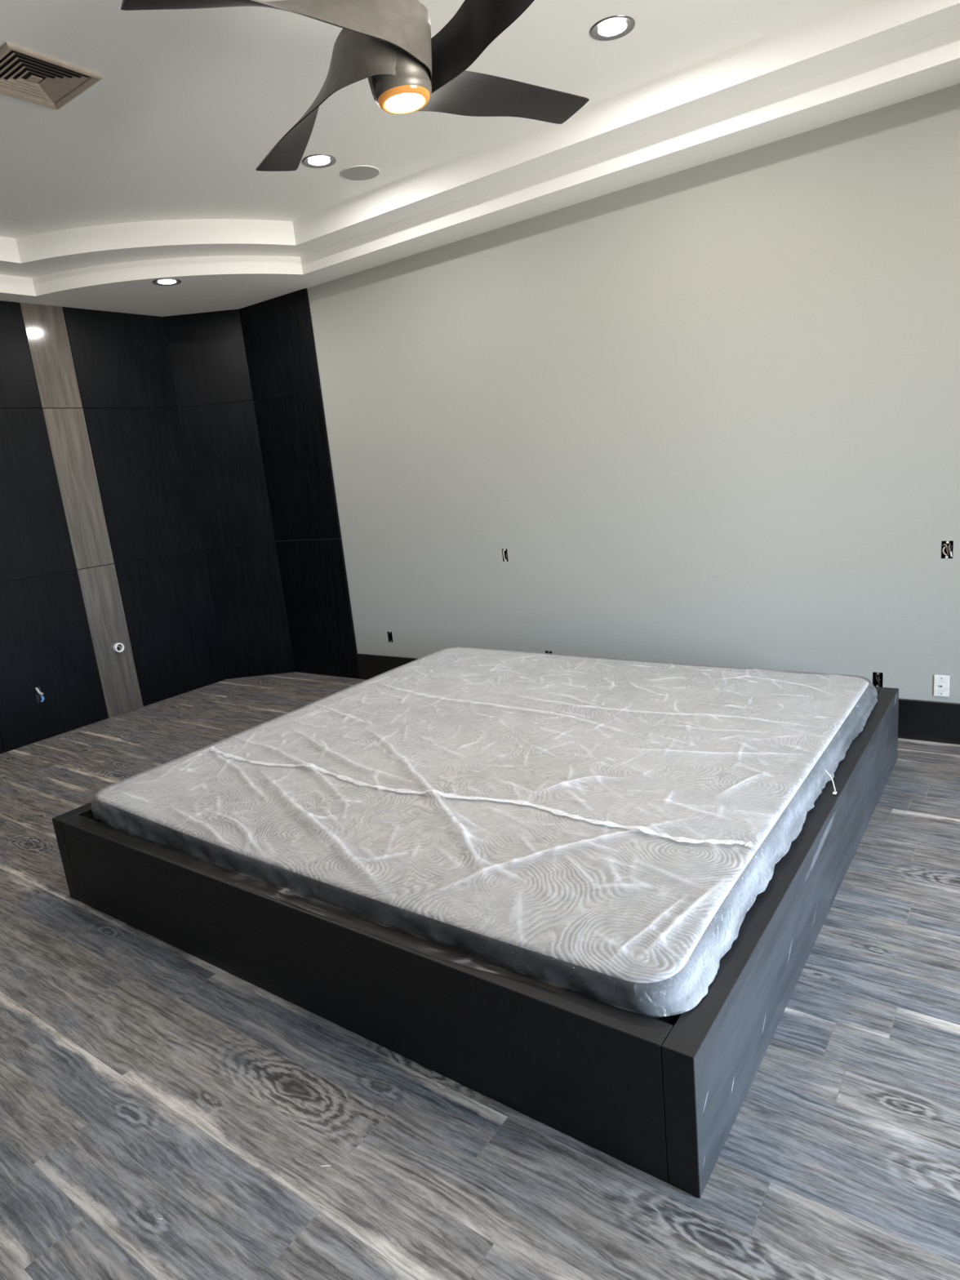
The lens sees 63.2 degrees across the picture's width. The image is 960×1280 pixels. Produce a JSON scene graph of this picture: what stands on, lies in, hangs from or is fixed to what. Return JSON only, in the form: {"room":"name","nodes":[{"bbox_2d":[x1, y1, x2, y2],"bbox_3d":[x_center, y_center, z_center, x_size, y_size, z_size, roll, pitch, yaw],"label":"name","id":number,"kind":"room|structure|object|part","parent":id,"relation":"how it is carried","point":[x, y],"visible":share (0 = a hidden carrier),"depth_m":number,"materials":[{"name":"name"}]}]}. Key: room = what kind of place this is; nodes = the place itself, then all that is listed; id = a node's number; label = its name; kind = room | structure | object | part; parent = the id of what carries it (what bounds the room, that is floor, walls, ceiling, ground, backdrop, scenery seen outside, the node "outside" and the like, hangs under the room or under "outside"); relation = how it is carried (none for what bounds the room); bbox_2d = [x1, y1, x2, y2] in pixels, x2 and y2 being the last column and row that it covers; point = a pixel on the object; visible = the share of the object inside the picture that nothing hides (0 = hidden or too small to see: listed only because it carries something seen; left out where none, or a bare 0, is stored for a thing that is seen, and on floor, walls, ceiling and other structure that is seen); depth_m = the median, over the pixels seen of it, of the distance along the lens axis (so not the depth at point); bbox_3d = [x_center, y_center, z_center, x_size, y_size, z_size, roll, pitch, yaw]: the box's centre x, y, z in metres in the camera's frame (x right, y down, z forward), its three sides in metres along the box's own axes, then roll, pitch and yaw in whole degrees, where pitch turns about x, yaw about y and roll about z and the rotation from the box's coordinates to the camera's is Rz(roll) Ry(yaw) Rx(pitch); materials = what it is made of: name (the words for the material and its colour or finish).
{"room":"bedroom","nodes":[
{"label":"bedroom","id":0,"kind":"room"},
{"bbox_2d":[0,300,226,753],"bbox_3d":[-3.842,-0.591,4.891,0.150,3.074,4.725,4,16,36],"label":"wall","id":1,"kind":"structure","parent":0,"point":[101,544],"depth_m":5.95,"materials":[{"name":"black wood"}]},
{"bbox_3d":[-3.757,0.357,4.976,0.018,1.176,1.106,4,16,36],"label":"panel","id":2,"kind":"part","parent":1,"relation":"part of","materials":[{"name":"black wood"}]},
{"bbox_3d":[-3.423,-1.929,5.246,0.018,0.712,0.771,4,16,36],"label":"panel","id":3,"kind":"part","parent":1,"relation":"part of","materials":[{"name":"black wood"}]},
{"bbox_3d":[-3.330,-1.009,5.454,0.018,1.174,0.771,4,16,36],"label":"panel","id":4,"kind":"part","parent":1,"relation":"part of","materials":[{"name":"black wood"}]},
{"bbox_2d":[34,685,44,703],"bbox_3d":[-3.215,0.402,5.702,0.054,0.121,0.052,4,16,36],"label":"electrical box","id":5,"kind":"object","parent":1,"relation":"attached to","point":[38,691],"visible":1,"depth_m":5.71,"materials":[{"name":"black plastic"}]},
{"bbox_3d":[-3.112,-2.056,5.667,0.018,0.712,0.299,4,16,36],"label":"panel","id":6,"kind":"part","parent":1,"relation":"part of","materials":[{"name":"grey wood"}]},
{"bbox_3d":[-3.213,0.135,5.713,0.018,1.176,0.771,4,16,36],"label":"panel","id":7,"kind":"part","parent":1,"relation":"part of","materials":[{"name":"black wood"}]},
{"bbox_3d":[-3.018,-1.136,5.875,0.018,1.174,0.299,4,16,36],"label":"panel","id":8,"kind":"part","parent":1,"relation":"part of","materials":[{"name":"grey wood"}]},
{"bbox_3d":[-2.902,0.008,6.134,0.018,1.176,0.299,4,16,36],"label":"panel","id":9,"kind":"part","parent":1,"relation":"part of","materials":[{"name":"grey wood"}]},
{"bbox_2d":[113,642,124,652],"bbox_3d":[-2.853,0.060,6.163,0.032,0.074,0.074,4,16,36],"label":"pipe stub","id":10,"kind":"object","parent":1,"relation":"attached to","point":[117,647],"visible":1,"depth_m":6.16,"materials":[{"name":"white plastic"}]},
{"bbox_3d":[-2.789,-2.188,6.105,0.018,0.712,0.813,4,16,36],"label":"panel","id":11,"kind":"part","parent":1,"relation":"part of","materials":[{"name":"black wood"}]},
{"bbox_3d":[-2.695,-1.268,6.313,0.018,1.174,0.813,4,16,36],"label":"panel","id":12,"kind":"part","parent":1,"relation":"part of","materials":[{"name":"black wood"}]},
{"bbox_3d":[-2.579,-0.124,6.572,0.018,1.176,0.813,4,16,36],"label":"panel","id":13,"kind":"part","parent":1,"relation":"part of","materials":[{"name":"black wood"}]},
{"bbox_2d":[163,309,296,679],"bbox_3d":[-2.121,-1.184,6.739,0.624,3.074,0.120,-6,13,0],"label":"wall","id":14,"kind":"structure","parent":0,"point":[207,353],"depth_m":6.65,"materials":[{"name":"black wood"}]},
{"bbox_3d":[-2.236,-2.317,6.430,0.619,0.712,0.018,-6,13,0],"label":"panel","id":15,"kind":"part","parent":14,"relation":"part of","materials":[{"name":"black wood"}]},
{"bbox_3d":[-2.142,-1.398,6.638,0.619,1.174,0.018,-6,13,0],"label":"panel","id":16,"kind":"part","parent":14,"relation":"part of","materials":[{"name":"black wood"}]},
{"bbox_3d":[-2.026,-0.254,6.897,0.619,1.176,0.018,-6,13,0],"label":"panel","id":17,"kind":"part","parent":14,"relation":"part of","materials":[{"name":"black wood"}]},
{"bbox_2d":[0,671,959,1279],"bbox_3d":[-0.013,1.133,2.822,9.243,0.120,5.500,4,16,36],"label":"floor","id":18,"kind":"structure","parent":0,"point":[144,1080],"depth_m":2.05,"materials":[{"name":"grey wood"}]},
{"bbox_2d":[52,686,898,1198],"bbox_3d":[0.144,0.680,3.633,2.818,0.372,2.799,4,16,36],"label":"platform bed","id":19,"kind":"object","parent":18,"relation":"on","point":[664,1100],"visible":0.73,"depth_m":2.18,"materials":[{"name":"black paint"}]},
{"bbox_3d":[-0.967,0.612,4.433,0.076,0.372,2.799,4,16,36],"label":"rail","id":20,"kind":"part","parent":19,"relation":"part of","materials":[{"name":"black paint"}]},
{"bbox_3d":[-0.642,1.001,2.568,2.665,0.372,0.076,4,16,36],"label":"foot rail","id":21,"kind":"part","parent":19,"relation":"part of","materials":[{"name":"black paint"}]},
{"bbox_2d":[91,646,877,1026],"bbox_3d":[0.116,0.516,3.522,2.666,0.272,2.648,4,16,36],"label":"mattress","id":22,"kind":"object","parent":19,"relation":"on","point":[602,828],"visible":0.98,"depth_m":2.83,"materials":[{"name":"grey fabric"}]},
{"bbox_2d":[824,769,836,794],"bbox_3d":[1.273,0.513,2.823,0.021,0.077,0.056,-8,13,-9],"label":"tie","id":23,"kind":"object","parent":22,"relation":"hanging from","point":[833,792],"visible":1,"depth_m":2.82,"materials":[{"name":"white plastic"}]},
{"bbox_3d":[1.255,0.748,2.832,0.076,0.372,2.799,4,16,36],"label":"rail","id":24,"kind":"part","parent":19,"relation":"part of","materials":[{"name":"black paint"}]},
{"bbox_3d":[0.930,0.359,4.697,2.665,0.372,0.076,4,16,36],"label":"head rail","id":25,"kind":"part","parent":19,"relation":"part of","materials":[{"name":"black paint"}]},
{"bbox_2d":[0,0,959,316],"bbox_3d":[-0.295,-2.033,2.075,8.943,0.262,5.260,4,16,36],"label":"ceiling","id":26,"kind":"structure","parent":0,"point":[148,174],"depth_m":3.79,"materials":[{"name":"white paint"}]},
{"bbox_2d":[0,41,103,109],"bbox_3d":[-1.785,-2.247,3.124,0.372,0.014,0.372,4,16,36],"label":"ceiling vent","id":27,"kind":"object","parent":26,"relation":"in","point":[25,74],"visible":1,"depth_m":3.13,"materials":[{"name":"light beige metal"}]},
{"bbox_3d":[-1.785,-2.247,3.124,0.044,0.003,0.044,4,16,36],"label":"plate","id":28,"kind":"part","parent":27,"relation":"part of","materials":[{"name":"beige ceramic"}]},
{"bbox_2d":[152,278,181,285],"bbox_3d":[-2.138,-2.444,5.327,0.184,0.004,0.184,4,16,36],"label":"recessed light","id":29,"kind":"object","parent":26,"relation":"in","point":[165,282],"visible":1,"depth_m":5.33,"materials":[{"name":"plastic"}]},
{"bbox_2d":[302,154,336,168],"bbox_3d":[-0.872,-2.594,4.228,0.184,0.004,0.184,4,16,36],"label":"recessed light","id":30,"kind":"object","parent":26,"relation":"in","point":[311,161],"visible":1,"depth_m":4.22,"materials":[{"name":"plastic"}]},
{"bbox_2d":[120,0,589,171],"bbox_3d":[-0.252,-1.848,2.157,1.169,0.664,1.170,-5,13,3],"label":"ceiling fan","id":31,"kind":"object","parent":26,"relation":"hanging from","point":[389,43],"visible":1,"depth_m":2.16,"materials":[{"name":"brown metal"}]},
{"bbox_3d":[-0.446,-1.562,1.936,0.824,0.154,0.155,-13,15,-31],"label":"blade","id":32,"kind":"part","parent":31,"relation":"part of","materials":[{"name":"brown metal"}]},
{"bbox_3d":[-0.507,-1.661,2.421,0.155,0.150,0.824,-14,15,-31],"label":"blade","id":33,"kind":"part","parent":31,"relation":"part of","materials":[{"name":"brown metal"}]},
{"bbox_3d":[-0.018,-1.718,2.470,0.831,0.153,0.155,-14,15,-31],"label":"blade","id":34,"kind":"part","parent":31,"relation":"part of","materials":[{"name":"brown metal"}]},
{"bbox_3d":[0.045,-1.623,1.990,0.155,0.161,0.830,-13,15,-30],"label":"blade","id":35,"kind":"part","parent":31,"relation":"part of","materials":[{"name":"brown metal"}]},
{"bbox_2d":[340,164,379,181],"bbox_3d":[-0.684,-2.664,4.452,0.225,0.005,0.225,4,16,36],"label":"ceiling speaker","id":36,"kind":"object","parent":26,"relation":"attached to","point":[362,172],"visible":1,"depth_m":4.44,"materials":[{"name":"white plastic"}]},
{"bbox_2d":[590,15,635,40],"bbox_3d":[0.543,-2.505,3.195,0.184,0.004,0.184,4,16,36],"label":"recessed light","id":37,"kind":"object","parent":26,"relation":"in","point":[617,28],"visible":1,"depth_m":3.19,"materials":[{"name":"plastic"}]},
{"bbox_2d":[239,83,959,703],"bbox_3d":[1.377,-1.030,4.483,9.143,3.074,0.158,4,16,36],"label":"wall","id":38,"kind":"structure","parent":0,"point":[708,413],"depth_m":4.59,"materials":[{"name":"grey paint"}]},
{"bbox_3d":[-1.598,-2.330,6.199,0.794,0.712,0.018,4,16,36],"label":"panel","id":39,"kind":"part","parent":38,"relation":"part of","materials":[{"name":"black wood"}]},
{"bbox_3d":[-1.504,-1.411,6.407,0.794,1.174,0.018,4,16,36],"label":"panel","id":40,"kind":"part","parent":38,"relation":"part of","materials":[{"name":"black wood"}]},
{"bbox_3d":[-1.388,-0.267,6.666,0.794,1.176,0.018,4,16,36],"label":"panel","id":41,"kind":"part","parent":38,"relation":"part of","materials":[{"name":"black wood"}]},
{"bbox_2d":[386,631,392,642],"bbox_3d":[-0.705,-0.031,6.282,0.050,0.087,0.057,4,16,36],"label":"electrical box","id":42,"kind":"object","parent":38,"relation":"attached to","point":[389,633],"visible":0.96,"depth_m":6.29,"materials":[{"name":"black plastic"}]},
{"bbox_2d":[502,548,508,561],"bbox_3d":[0.190,-0.597,5.449,0.044,0.087,0.059,4,16,36],"label":"electrical box","id":43,"kind":"object","parent":38,"relation":"attached to","point":[504,553],"visible":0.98,"depth_m":5.44,"materials":[{"name":"black plastic"}]},
{"bbox_2d":[356,653,959,744],"bbox_3d":[2.002,0.405,4.364,7.450,0.218,0.018,4,16,36],"label":"baseboard","id":44,"kind":"structure","parent":38,"relation":"attached to","point":[920,720],"depth_m":4.12,"materials":[{"name":"black paint"}]},
{"bbox_2d":[872,671,883,687],"bbox_3d":[2.159,0.211,4.228,0.048,0.085,0.075,4,16,36],"label":"electrical box","id":45,"kind":"object","parent":38,"relation":"attached to","point":[877,677],"visible":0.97,"depth_m":4.25,"materials":[{"name":"black plastic"}]},
{"bbox_2d":[933,675,949,697],"bbox_3d":[2.387,0.239,4.033,0.070,0.114,0.013,4,16,36],"label":"wall plate","id":46,"kind":"object","parent":38,"relation":"attached to","point":[941,682],"visible":1,"depth_m":4.03,"materials":[{"name":"white plastic"}]},
{"bbox_2d":[941,541,953,558],"bbox_3d":[2.341,-0.456,3.902,0.049,0.087,0.059,4,16,36],"label":"electrical box","id":47,"kind":"object","parent":38,"relation":"attached to","point":[947,547],"visible":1,"depth_m":3.90,"materials":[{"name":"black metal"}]}
]}

